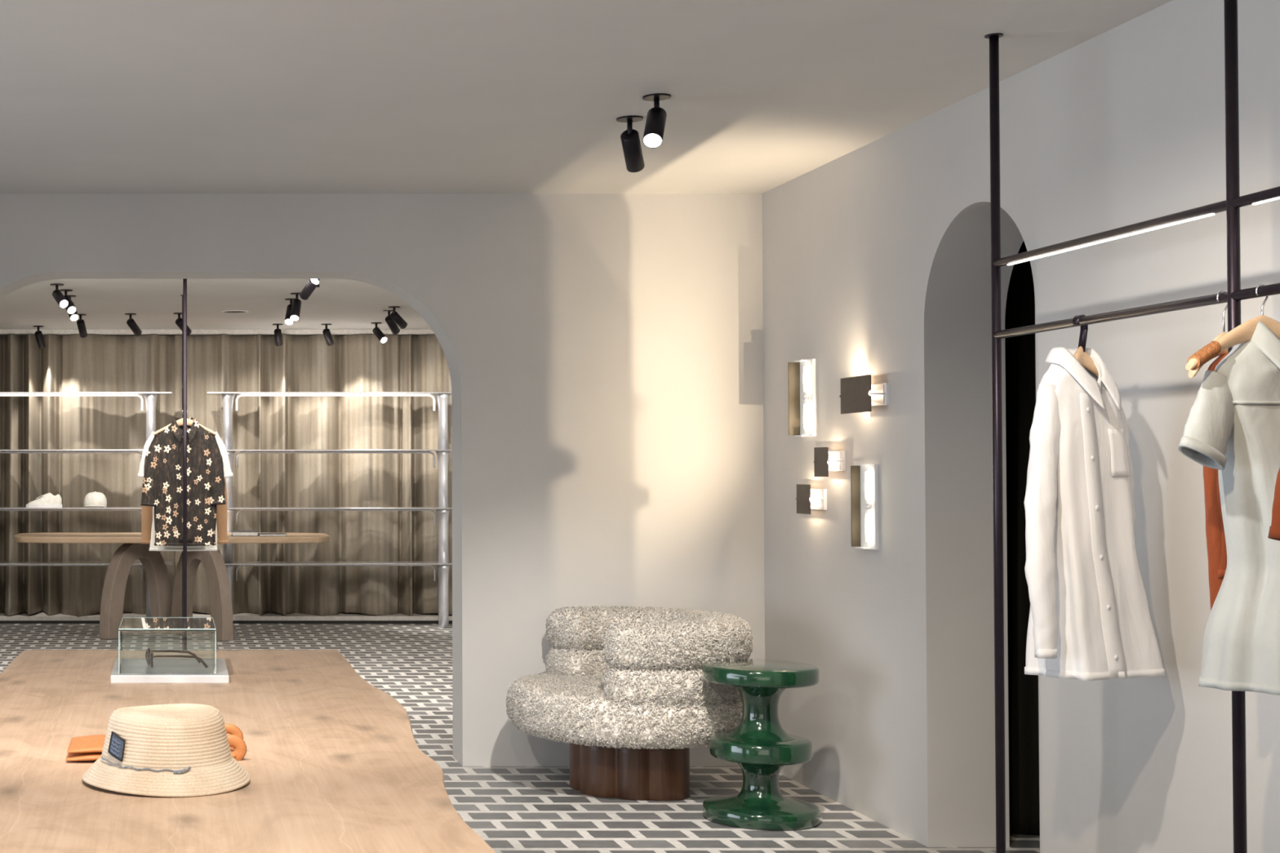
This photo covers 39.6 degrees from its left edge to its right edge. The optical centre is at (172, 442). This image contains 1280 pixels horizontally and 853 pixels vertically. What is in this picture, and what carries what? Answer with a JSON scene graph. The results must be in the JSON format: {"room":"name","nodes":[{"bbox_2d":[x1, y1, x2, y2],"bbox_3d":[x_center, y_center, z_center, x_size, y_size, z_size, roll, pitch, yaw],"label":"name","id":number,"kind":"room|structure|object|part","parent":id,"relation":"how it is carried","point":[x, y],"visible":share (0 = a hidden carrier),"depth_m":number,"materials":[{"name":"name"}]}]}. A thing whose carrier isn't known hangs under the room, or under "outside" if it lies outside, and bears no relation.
{"room":"clothing store","nodes":[
{"label":"clothing store","id":0,"kind":"room"},
{"bbox_2d":[111,657,229,683],"bbox_3d":[-0.008,0.652,4.767,0.324,0.022,0.420,0,-1,0],"label":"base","id":1,"kind":"object","parent":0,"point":[219,673],"depth_m":4.57,"materials":[{"name":"stone"}]},
{"bbox_2d":[0,334,421,612],"bbox_3d":[0.400,0.292,14.797,8.000,2.532,0.100,0,-1,0],"label":"wall","id":2,"kind":"structure","parent":0,"point":[0,335],"depth_m":14.77,"materials":[{"name":"grey paint"}]},
{"bbox_2d":[0,612,452,620],"bbox_3d":[0.000,1.523,14.476,6.500,0.060,0.450,0,-1,0],"label":"trim","id":3,"kind":"structure","parent":2,"relation":"attached to","point":[23,615],"depth_m":14.25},
{"bbox_2d":[0,193,764,766],"bbox_3d":[0.300,0.165,7.488,7.800,2.532,0.260,0,-1,0],"label":"wall","id":4,"kind":"structure","parent":0,"point":[603,353],"depth_m":7.37,"materials":[{"name":"grey paint"}]},
{"bbox_2d":[0,623,1039,852],"bbox_3d":[0.600,1.454,5.976,9.600,0.100,18.400,0,-1,0],"label":"floor","id":5,"kind":"structure","parent":0,"point":[513,809],"depth_m":6.71,"materials":[{"name":"tile"}]},
{"bbox_2d":[0,391,172,617],"bbox_3d":[-1.081,0.563,13.919,2.150,1.960,0.386,0,-1,0],"label":"shelf unit","id":6,"kind":"object","parent":5,"relation":"on","point":[150,397],"depth_m":13.84,"materials":[{"name":"metal"}]},
{"bbox_2d":[26,493,62,507],"bbox_3d":[-1.071,0.479,13.854,0.300,0.124,0.107,0,-1,0],"label":"sneaker","id":7,"kind":"object","parent":6,"relation":"on","point":[46,500],"visible":1,"depth_m":13.82,"materials":[{"name":"white leather"}]},
{"bbox_3d":[-1.081,0.549,13.943,2.150,0.012,0.340,0,-1,0],"label":"shelf","id":8,"kind":"part","parent":6,"relation":"part of","materials":[{"name":"metal"}]},
{"bbox_3d":[-1.081,0.067,13.951,2.150,0.012,0.340,0,-1,0],"label":"shelf","id":9,"kind":"part","parent":6,"relation":"part of","materials":[{"name":"metal"}]},
{"bbox_3d":[-1.081,1.009,13.934,2.150,0.012,0.340,0,-1,0],"label":"shelf","id":10,"kind":"part","parent":6,"relation":"part of","materials":[{"name":"metal"}]},
{"bbox_3d":[-1.081,-0.411,13.959,2.150,0.012,0.340,0,-1,0],"label":"shelf","id":11,"kind":"part","parent":6,"relation":"part of","materials":[{"name":"metal"}]},
{"bbox_3d":[-0.646,0.474,13.859,0.194,0.134,0.263,0,-1,0],"label":"baseball cap","id":12,"kind":"part","parent":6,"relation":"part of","materials":[{"name":"white fabric"}]},
{"bbox_2d":[13,532,329,641],"bbox_3d":[-0.007,1.134,13.264,2.505,0.795,1.046,0,-1,0],"label":"display table","id":13,"kind":"object","parent":5,"relation":"on","point":[162,604],"visible":0.83,"depth_m":12.97,"materials":[{"name":"brown wood"}]},
{"bbox_3d":[-0.284,1.159,13.220,0.100,0.743,0.796,-1,-1,39],"label":"arched leg","id":14,"kind":"part","parent":13,"relation":"part of","materials":[{"name":"brown wood"}]},
{"bbox_3d":[0.225,1.157,13.075,0.100,0.743,0.738,1,-1,-33],"label":"arched leg","id":15,"kind":"part","parent":13,"relation":"part of","materials":[{"name":"brown wood"}]},
{"bbox_2d":[231,530,257,536],"bbox_3d":[0.566,0.717,13.168,0.200,0.035,0.260,0,-1,0],"label":"book","id":16,"kind":"object","parent":13,"relation":"on","point":[234,533],"visible":1,"depth_m":13.04,"materials":[{"name":"white paper"}]},
{"bbox_2d":[257,533,287,536],"bbox_3d":[0.786,0.728,13.188,0.220,0.014,0.260,0,-1,0],"label":"book","id":17,"kind":"object","parent":13,"relation":"on","point":[259,534],"visible":1,"depth_m":13.06,"materials":[{"name":"white paper"}]},
{"bbox_2d":[180,278,186,617],"bbox_3d":[0.077,0.227,11.076,0.048,2.532,1.098,0,-1,0],"label":"pole","id":18,"kind":"object","parent":5,"relation":"on","point":[184,295],"visible":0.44,"depth_m":10.55,"materials":[{"name":"brown metal"}]},
{"bbox_3d":[0.077,0.236,11.601,0.025,2.532,0.025,0,-1,0],"label":"post","id":19,"kind":"part","parent":18,"relation":"part of","materials":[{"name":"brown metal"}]},
{"bbox_2d":[153,410,216,435],"bbox_3d":[0.077,-0.130,10.666,0.400,0.168,0.040,0,-1,0],"label":"clothes hanger","id":20,"kind":"object","parent":18,"relation":"hanging from","point":[180,422],"visible":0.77,"depth_m":10.66,"materials":[{"name":"beige wood"}]},
{"bbox_2d":[141,417,226,546],"bbox_3d":[0.067,0.249,10.663,0.544,0.820,0.172,0,-1,0],"label":"shirt","id":21,"kind":"object","parent":20,"relation":"hanging from","point":[162,481],"visible":0.99,"depth_m":10.62,"materials":[{"name":"black fabric"}]},
{"bbox_3d":[0.077,0.218,10.551,0.025,2.532,0.025,0,-1,0],"label":"post","id":22,"kind":"part","parent":18,"relation":"part of","materials":[{"name":"brown metal"}]},
{"bbox_2d":[0,620,452,623],"bbox_3d":[0.000,1.537,14.235,6.500,0.024,0.030,0,-1,0],"label":"trim","id":23,"kind":"structure","parent":5,"relation":"on","point":[1,621],"depth_m":14.22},
{"bbox_2d":[0,649,496,852],"bbox_3d":[0.004,1.001,3.502,1.136,0.720,3.848,0,-1,0],"label":"table","id":24,"kind":"object","parent":5,"relation":"on","point":[334,762],"visible":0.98,"depth_m":3.21,"materials":[{"name":"brown wood"}]},
{"bbox_2d":[66,724,246,760],"bbox_3d":[-0.032,0.613,3.397,0.361,0.065,0.185,0,-1,0],"label":"pouch","id":25,"kind":"object","parent":24,"relation":"on","point":[87,748],"visible":0.3,"depth_m":3.34,"materials":[{"name":"orange leather"}]},
{"bbox_2d":[82,703,250,797],"bbox_3d":[-0.012,0.565,3.116,0.314,0.137,0.314,0,-1,-16],"label":"bucket hat","id":26,"kind":"object","parent":24,"relation":"on","point":[175,750],"visible":1,"depth_m":3.02,"materials":[{"name":"wicker"}]},
{"bbox_3d":[-0.064,0.587,3.021,0.181,0.014,0.042,-1,-1,30],"label":"cord","id":27,"kind":"part","parent":26,"relation":"part of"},
{"bbox_3d":[-0.012,0.546,3.116,0.247,0.098,0.247,0,-1,0],"label":"crown","id":28,"kind":"part","parent":26,"relation":"part of","materials":[{"name":"wicker"}]},
{"bbox_2d":[111,617,229,683],"bbox_3d":[-0.008,0.590,4.768,0.324,0.147,0.420,0,-1,0],"label":"glass display case","id":29,"kind":"object","parent":24,"relation":"on","point":[152,650],"visible":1,"depth_m":4.59,"materials":[{"name":"glass"}]},
{"bbox_3d":[-0.015,0.520,4.769,0.266,0.005,0.360,0,-1,0],"label":"pane","id":30,"kind":"part","parent":29,"relation":"part of","materials":[{"name":"clear glass"}]},
{"bbox_3d":[-0.015,0.579,4.590,0.266,0.118,0.005,0,-1,0],"label":"pane","id":31,"kind":"part","parent":29,"relation":"part of","materials":[{"name":"clear glass"}]},
{"bbox_2d":[206,391,452,628],"bbox_3d":[1.358,0.563,13.942,2.150,1.960,0.340,0,-1,0],"label":"shelf unit","id":32,"kind":"object","parent":5,"relation":"on","point":[442,453],"visible":0.73,"depth_m":13.84,"materials":[{"name":"metal"}]},
{"bbox_3d":[1.358,-0.411,13.959,2.150,0.012,0.340,0,-1,0],"label":"shelf","id":33,"kind":"part","parent":32,"relation":"part of","materials":[{"name":"metal"}]},
{"bbox_3d":[1.358,1.009,13.934,2.150,0.012,0.340,0,-1,0],"label":"shelf","id":34,"kind":"part","parent":32,"relation":"part of","materials":[{"name":"metal"}]},
{"bbox_3d":[1.358,0.067,13.951,2.150,0.012,0.340,0,-1,0],"label":"shelf","id":35,"kind":"part","parent":32,"relation":"part of","materials":[{"name":"metal"}]},
{"bbox_3d":[1.358,0.549,13.943,2.150,0.012,0.340,0,-1,0],"label":"shelf","id":36,"kind":"part","parent":32,"relation":"part of","materials":[{"name":"metal"}]},
{"bbox_2d":[505,605,753,800],"bbox_3d":[1.867,1.059,6.806,0.987,0.721,0.987,0,-1,-18],"label":"armchair","id":37,"kind":"object","parent":5,"relation":"on","point":[625,687],"visible":0.93,"depth_m":6.46,"materials":[{"name":"white fabric"}]},
{"bbox_2d":[505,671,742,749],"bbox_3d":[1.867,1.085,6.799,0.988,0.215,0.988,0,-1,0],"label":"seat cushion","id":38,"kind":"object","parent":37,"relation":"on","point":[576,708],"depth_m":6.39,"materials":[{"name":"beige fabric"}]},
{"bbox_2d":[702,658,820,831],"bbox_3d":[2.198,1.120,6.222,0.414,0.578,0.414,0,-1,0],"label":"pedestal table","id":39,"kind":"object","parent":5,"relation":"on","point":[759,744],"visible":1,"depth_m":6.13,"materials":[{"name":"ceramic"}]},
{"bbox_2d":[1004,240,1039,835],"bbox_3d":[3.083,0.185,6.098,0.192,2.458,1.606,0,-1,0],"label":"doorway","id":40,"kind":"object","parent":5,"relation":"on","point":[1020,351],"visible":0.13,"depth_m":5.98,"materials":[{"name":"black fabric"}]},
{"bbox_2d":[984,0,1279,852],"bbox_3d":[2.318,0.097,3.627,0.048,2.532,2.144,0,-1,0],"label":"rack","id":41,"kind":"object","parent":5,"relation":"on","point":[1233,203],"visible":0.92,"depth_m":4.12,"materials":[{"name":"brown metal"}]},
{"bbox_3d":[2.318,0.116,4.675,0.025,2.532,0.025,0,-1,0],"label":"post","id":42,"kind":"part","parent":41,"relation":"part of","materials":[{"name":"brown metal"}]},
{"bbox_2d":[1072,315,1098,377],"bbox_3d":[2.323,-0.240,4.239,0.136,0.171,0.041,0,-1,-25],"label":"clothes hanger","id":43,"kind":"object","parent":41,"relation":"hanging from","point":[1082,356],"visible":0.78,"depth_m":4.25,"materials":[{"name":"brown wood"}]},
{"bbox_3d":[2.323,-0.201,4.238,0.136,0.092,0.040,0,-1,-25],"label":"wooden arm","id":44,"kind":"part","parent":43,"relation":"part of","materials":[{"name":"brown wood"}]},
{"bbox_2d":[1023,346,1164,680],"bbox_3d":[2.318,0.174,4.250,0.461,0.836,0.221,0,-1,-25],"label":"shirt","id":45,"kind":"object","parent":43,"relation":"hanging from","point":[1090,620],"visible":1,"depth_m":4.17,"materials":[{"name":"white fabric"}]},
{"bbox_3d":[2.318,-0.522,3.638,0.023,0.023,2.096,0,-1,0],"label":"rail","id":46,"kind":"part","parent":41,"relation":"part of","materials":[{"name":"brown metal"}]},
{"bbox_3d":[2.318,-0.320,3.635,0.023,0.023,2.096,0,-1,0],"label":"hanging rail","id":47,"kind":"part","parent":41,"relation":"part of","materials":[{"name":"brown metal"}]},
{"bbox_2d":[1187,290,1227,377],"bbox_3d":[2.320,-0.239,3.658,0.200,0.196,0.040,0,-1,-8],"label":"clothes hanger","id":48,"kind":"object","parent":41,"relation":"hanging from","point":[1191,373],"visible":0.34,"depth_m":3.66,"materials":[{"name":"brown wood"}]},
{"bbox_3d":[2.320,-0.193,3.657,0.200,0.104,0.040,0,-1,-8],"label":"wooden arm","id":49,"kind":"part","parent":48,"relation":"part of","materials":[{"name":"brown wood"}]},
{"bbox_2d":[1203,352,1227,613],"bbox_3d":[2.425,0.096,3.675,0.322,0.602,0.082,0,-1,-7],"label":"sweater","id":50,"kind":"object","parent":48,"relation":"hanging from","point":[1215,531],"visible":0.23,"depth_m":3.65,"materials":[{"name":"orange fabric"}]},
{"bbox_2d":[1185,283,1279,370],"bbox_3d":[2.321,-0.244,3.526,0.430,0.189,0.044,0,-1,-14],"label":"clothes hanger","id":51,"kind":"object","parent":41,"relation":"hanging from","point":[1242,333],"visible":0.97,"depth_m":3.51,"materials":[{"name":"brown wood"}]},
{"bbox_2d":[1177,320,1279,695],"bbox_3d":[2.359,0.129,3.548,0.572,0.782,0.243,0,-1,-14],"label":"dress","id":52,"kind":"object","parent":51,"relation":"hanging from","point":[1232,428],"visible":0.98,"depth_m":3.48,"materials":[{"name":"grey fabric"}]},
{"bbox_3d":[2.321,-0.211,3.528,0.430,0.122,0.040,0,-1,-14],"label":"wooden arm","id":53,"kind":"part","parent":51,"relation":"part of","materials":[{"name":"brown wood"}]},
{"bbox_3d":[2.318,0.097,3.627,0.025,2.532,0.025,0,-1,0],"label":"post","id":54,"kind":"part","parent":41,"relation":"part of","materials":[{"name":"brown metal"}]},
{"bbox_2d":[0,0,1172,328],"bbox_3d":[0.600,-1.177,6.021,9.600,0.100,18.400,0,-1,0],"label":"ceiling","id":55,"kind":"structure","parent":0,"point":[97,96],"depth_m":5.46,"materials":[{"name":"paint"}]},
{"bbox_2d":[33,325,45,348],"bbox_3d":[-1.134,-0.893,14.118,0.097,0.186,0.172,0,-1,0],"label":"ceiling spotlight","id":56,"kind":"object","parent":55,"relation":"attached to","point":[38,335],"visible":1,"depth_m":14.09,"materials":[{"name":"black metal"}]},
{"bbox_2d":[49,283,68,308],"bbox_3d":[-0.739,-0.958,10.901,0.090,0.167,0.186,1,-1,-28],"label":"ceiling spotlight","id":57,"kind":"object","parent":55,"relation":"attached to","point":[57,294],"visible":1,"depth_m":10.86,"materials":[{"name":"black metal"}]},
{"bbox_3d":[-0.762,-1.038,10.945,0.090,0.006,0.090,0,-1,0],"label":"mounting plate","id":58,"kind":"part","parent":57,"relation":"part of","materials":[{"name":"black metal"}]},
{"bbox_2d":[59,288,75,314],"bbox_3d":[-0.712,-0.949,11.247,0.090,0.173,0.183,0,-1,-17],"label":"ceiling spotlight","id":59,"kind":"object","parent":55,"relation":"attached to","point":[70,308],"visible":0.81,"depth_m":11.19,"materials":[{"name":"black metal"}]},
{"bbox_3d":[-0.725,-1.032,11.293,0.090,0.006,0.090,0,-1,0],"label":"mounting plate","id":60,"kind":"part","parent":59,"relation":"part of","materials":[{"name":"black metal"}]},
{"bbox_2d":[67,295,78,320],"bbox_3d":[-0.702,-0.937,11.625,0.090,0.185,0.174,1,-1,-28],"label":"ceiling spotlight","id":61,"kind":"object","parent":55,"relation":"attached to","point":[74,317],"visible":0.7,"depth_m":11.56,"materials":[{"name":"black metal"}]},
{"bbox_2d":[76,314,87,337],"bbox_3d":[-0.721,-0.916,13.089,0.092,0.175,0.181,0,-1,0],"label":"ceiling spotlight","id":62,"kind":"object","parent":55,"relation":"attached to","point":[81,323],"visible":0.98,"depth_m":13.05,"materials":[{"name":"black metal"}]},
{"bbox_2d":[124,313,142,336],"bbox_3d":[-0.307,-0.921,13.033,0.090,0.167,0.186,-1,-1,28],"label":"ceiling spotlight","id":63,"kind":"object","parent":55,"relation":"attached to","point":[131,322],"visible":1,"depth_m":13.00,"materials":[{"name":"black metal"}]},
{"bbox_2d":[173,312,191,335],"bbox_3d":[0.080,-0.922,12.975,0.090,0.167,0.186,-1,-1,39],"label":"ceiling spotlight","id":64,"kind":"object","parent":55,"relation":"attached to","point":[179,321],"visible":0.77,"depth_m":12.93,"materials":[{"name":"black metal"}]},
{"bbox_2d":[0,328,434,334],"bbox_3d":[0.000,-0.960,14.439,6.500,0.040,0.100,0,-1,0],"label":"trim","id":65,"kind":"structure","parent":55,"relation":"attached to","point":[2,331],"depth_m":14.39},
{"bbox_2d":[0,333,174,617],"bbox_3d":[-1.637,0.282,14.445,3.327,2.434,0.440,0,-1,-3],"label":"curtain","id":66,"kind":"object","parent":65,"relation":"hanging from","point":[67,362],"visible":0.77,"depth_m":14.46,"materials":[{"name":"beige fabric"}]},
{"bbox_2d":[174,333,452,616],"bbox_3d":[1.610,0.282,14.451,3.186,2.434,0.411,0,-1,0],"label":"curtain","id":67,"kind":"object","parent":65,"relation":"hanging from","point":[220,362],"visible":0.64,"depth_m":14.45,"materials":[{"name":"beige fabric"}]},
{"bbox_2d":[219,310,249,313],"bbox_3d":[0.478,-1.006,12.815,0.230,0.004,0.230,0,-1,0],"label":"ceiling vent","id":68,"kind":"object","parent":55,"relation":"in","point":[224,311],"visible":1,"depth_m":12.82,"materials":[{"name":"white metal"}]},
{"bbox_2d":[223,311,245,312],"bbox_3d":[0.478,-1.006,12.815,0.180,0.001,0.180,0,-1,0],"label":"grille","id":69,"kind":"object","parent":68,"relation":"attached to","point":[226,311],"depth_m":12.84,"materials":[{"name":"white metal"}]},
{"bbox_2d":[272,323,283,346],"bbox_3d":[0.878,-0.899,13.938,0.092,0.180,0.178,0,-1,0],"label":"ceiling spotlight","id":70,"kind":"object","parent":55,"relation":"attached to","point":[277,332],"visible":1,"depth_m":13.90,"materials":[{"name":"black metal"}]},
{"bbox_2d":[284,298,294,324],"bbox_3d":[0.842,-0.929,11.841,0.090,0.193,0.166,0,-1,6],"label":"ceiling spotlight","id":71,"kind":"object","parent":55,"relation":"attached to","point":[288,321],"visible":0.83,"depth_m":11.80,"materials":[{"name":"black metal"}]},
{"bbox_2d":[289,292,301,320],"bbox_3d":[0.854,-0.933,11.460,0.090,0.199,0.159,0,-1,6],"label":"ceiling spotlight","id":72,"kind":"object","parent":55,"relation":"attached to","point":[296,303],"visible":0.94,"depth_m":11.43,"materials":[{"name":"black metal"}]},
{"bbox_2d":[299,278,319,300],"bbox_3d":[0.882,-0.975,10.471,0.116,0.149,0.167,1,-1,-28],"label":"ceiling spotlight","id":73,"kind":"object","parent":55,"relation":"attached to","point":[313,283],"visible":0.78,"depth_m":10.43,"materials":[{"name":"black metal"}]},
{"bbox_2d":[320,323,333,346],"bbox_3d":[1.304,-0.901,13.934,0.090,0.176,0.181,-1,-1,28],"label":"ceiling spotlight","id":74,"kind":"object","parent":55,"relation":"attached to","point":[326,333],"visible":1,"depth_m":13.90,"materials":[{"name":"black metal"}]},
{"bbox_2d":[370,322,386,343],"bbox_3d":[1.699,-0.904,13.731,0.090,0.177,0.180,0,-1,-18],"label":"ceiling spotlight","id":75,"kind":"object","parent":55,"relation":"attached to","point":[376,331],"visible":1,"depth_m":13.70,"materials":[{"name":"black metal"}]},
{"bbox_2d":[382,310,399,334],"bbox_3d":[1.677,-0.921,12.771,0.090,0.177,0.180,-1,-1,28],"label":"ceiling spotlight","id":76,"kind":"object","parent":55,"relation":"attached to","point":[391,323],"visible":0.89,"depth_m":12.74,"materials":[{"name":"black metal"}]},
{"bbox_2d":[388,306,407,328],"bbox_3d":[1.687,-0.935,12.473,0.090,0.159,0.190,-1,-1,39],"label":"ceiling spotlight","id":77,"kind":"object","parent":55,"relation":"attached to","point":[399,321],"visible":1,"depth_m":12.44,"materials":[{"name":"black metal"}]},
{"bbox_2d":[616,115,644,172],"bbox_3d":[1.605,-1.042,5.836,0.090,0.177,0.168,0,-1,18],"label":"ceiling spotlight","id":78,"kind":"object","parent":55,"relation":"attached to","point":[630,140],"visible":1,"depth_m":5.80,"materials":[{"name":"black metal"}]},
{"bbox_3d":[1.593,-1.093,5.800,0.018,0.075,0.018,0,-1,0],"label":"stem","id":79,"kind":"part","parent":78,"relation":"part of","materials":[{"name":"black metal"}]},
{"bbox_3d":[1.593,-1.128,5.800,0.090,0.006,0.090,0,-1,0],"label":"mounting plate","id":80,"kind":"part","parent":78,"relation":"part of","materials":[{"name":"black metal"}]},
{"bbox_2d":[642,93,671,148],"bbox_3d":[1.580,-1.046,5.430,0.090,0.183,0.155,0,-1,16],"label":"ceiling spotlight","id":81,"kind":"object","parent":55,"relation":"attached to","point":[653,135],"visible":1,"depth_m":5.40,"materials":[{"name":"black metal"}]},
{"bbox_3d":[1.589,-1.099,5.462,0.018,0.075,0.018,0,-1,0],"label":"stem","id":82,"kind":"part","parent":81,"relation":"part of","materials":[{"name":"black metal"}]},
{"bbox_3d":[1.589,-1.134,5.463,0.090,0.006,0.090,0,-1,0],"label":"mounting plate","id":83,"kind":"part","parent":81,"relation":"part of","materials":[{"name":"black metal"}]},
{"bbox_2d":[762,0,1279,852],"bbox_3d":[2.755,0.073,2.229,0.282,2.532,10.260,0,-1,0],"label":"wall","id":84,"kind":"structure","parent":0,"point":[877,256],"depth_m":5.60,"materials":[{"name":"grey paint"}]},
{"bbox_2d":[787,358,816,436],"bbox_3d":[2.584,-0.183,6.834,0.060,0.315,0.143,0,-1,0],"label":"wall lamp","id":85,"kind":"object","parent":84,"relation":"attached to","point":[802,375],"visible":1,"depth_m":6.87,"materials":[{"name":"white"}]},
{"bbox_3d":[2.590,-0.261,6.807,0.020,0.107,0.020,0,-1,0],"label":"bulb","id":86,"kind":"part","parent":85,"relation":"part of","materials":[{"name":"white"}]},
{"bbox_3d":[2.590,-0.106,6.804,0.020,0.107,0.020,0,-1,0],"label":"bulb","id":87,"kind":"part","parent":85,"relation":"part of","materials":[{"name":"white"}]},
{"bbox_3d":[2.607,-0.183,6.831,0.014,0.315,0.137,0,-1,0],"label":"plate","id":88,"kind":"part","parent":85,"relation":"part of","materials":[{"name":"silver metal"}]},
{"bbox_2d":[795,484,826,514],"bbox_3d":[2.581,0.229,6.750,0.066,0.119,0.199,0,-1,0],"label":"wall lamp","id":89,"kind":"object","parent":84,"relation":"attached to","point":[807,499],"visible":1,"depth_m":6.71,"materials":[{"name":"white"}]},
{"bbox_3d":[2.576,0.230,6.756,0.051,0.071,0.186,0,-1,0],"label":"arm","id":90,"kind":"part","parent":89,"relation":"part of","materials":[{"name":"silver metal"}]},
{"bbox_3d":[2.608,0.229,6.747,0.012,0.083,0.194,0,-1,0],"label":"plate","id":91,"kind":"part","parent":89,"relation":"part of","materials":[{"name":"silver metal"}]},
{"bbox_2d":[813,447,845,476],"bbox_3d":[2.576,0.077,6.557,0.075,0.115,0.209,0,-1,0],"label":"wall lamp","id":92,"kind":"object","parent":84,"relation":"attached to","point":[824,460],"visible":1,"depth_m":6.51,"materials":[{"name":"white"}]},
{"bbox_3d":[2.572,0.073,6.561,0.060,0.066,0.200,0,-1,0],"label":"arm","id":93,"kind":"part","parent":92,"relation":"part of","materials":[{"name":"silver metal"}]},
{"bbox_3d":[2.608,0.073,6.562,0.012,0.078,0.190,0,-1,0],"label":"plate","id":94,"kind":"part","parent":92,"relation":"part of","materials":[{"name":"silver metal"}]},
{"bbox_2d":[839,374,889,413],"bbox_3d":[2.579,-0.179,6.209,0.070,0.136,0.284,0,-1,0],"label":"wall lamp","id":95,"kind":"object","parent":84,"relation":"attached to","point":[858,394],"visible":1,"depth_m":6.17,"materials":[{"name":"black metal"}]},
{"bbox_3d":[2.575,-0.176,6.164,0.055,0.068,0.176,0,-1,0],"label":"arm","id":96,"kind":"part","parent":95,"relation":"part of","materials":[{"name":"white metal"}]},
{"bbox_3d":[2.608,-0.177,6.157,0.012,0.080,0.178,0,-1,0],"label":"plate","id":97,"kind":"part","parent":95,"relation":"part of","materials":[{"name":"white metal"}]},
{"bbox_2d":[850,463,879,550],"bbox_3d":[2.590,0.239,6.230,0.048,0.318,0.137,0,-1,0],"label":"wall lamp","id":98,"kind":"object","parent":84,"relation":"attached to","point":[864,477],"visible":1,"depth_m":6.25,"materials":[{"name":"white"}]},
{"bbox_3d":[2.590,0.161,6.200,0.020,0.108,0.020,0,-1,0],"label":"bulb","id":99,"kind":"part","parent":98,"relation":"part of","materials":[{"name":"white glass"}]},
{"bbox_3d":[2.590,0.317,6.198,0.020,0.108,0.020,0,-1,0],"label":"bulb","id":100,"kind":"part","parent":98,"relation":"part of","materials":[{"name":"white glass"}]},
{"bbox_3d":[2.607,0.239,6.227,0.014,0.318,0.131,0,-1,0],"label":"plate","id":101,"kind":"part","parent":98,"relation":"part of","materials":[{"name":"silver metal"}]},
{"bbox_3d":[2.320,-0.247,3.193,0.300,0.196,0.040,0,-1,-10],"label":"clothes hanger","id":102,"kind":"object","parent":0,"visible":0},
{"bbox_2d":[1267,467,1279,541],"bbox_3d":[2.332,0.013,3.202,0.509,0.452,0.116,0,-1,-10],"label":"sweater","id":103,"kind":"object","parent":102,"relation":"hanging from","point":[1274,529],"visible":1,"depth_m":3.16,"materials":[{"name":"orange fabric"}]},
{"bbox_3d":[0.077,-0.128,10.776,0.400,0.167,0.040,0,-1,0],"label":"clothes hanger","id":104,"kind":"object","parent":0,"visible":0},
{"bbox_2d":[137,431,233,551],"bbox_3d":[0.082,0.280,10.780,0.620,0.842,0.109,0,-1,0],"label":"shirt","id":105,"kind":"object","parent":104,"relation":"hanging from","point":[228,473],"visible":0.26,"depth_m":10.75,"materials":[{"name":"fabric"}]},
{"bbox_3d":[0.077,-0.126,10.886,0.400,0.167,0.040,0,-1,0],"label":"clothes hanger","id":106,"kind":"object","parent":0,"visible":0},
{"bbox_2d":[141,478,228,543],"bbox_3d":[0.077,0.261,10.887,0.573,0.802,0.121,0,-1,0],"label":"jacket","id":107,"kind":"object","parent":106,"relation":"hanging from","point":[222,509],"visible":0.08,"depth_m":10.86,"materials":[{"name":"fabric"}]}
]}

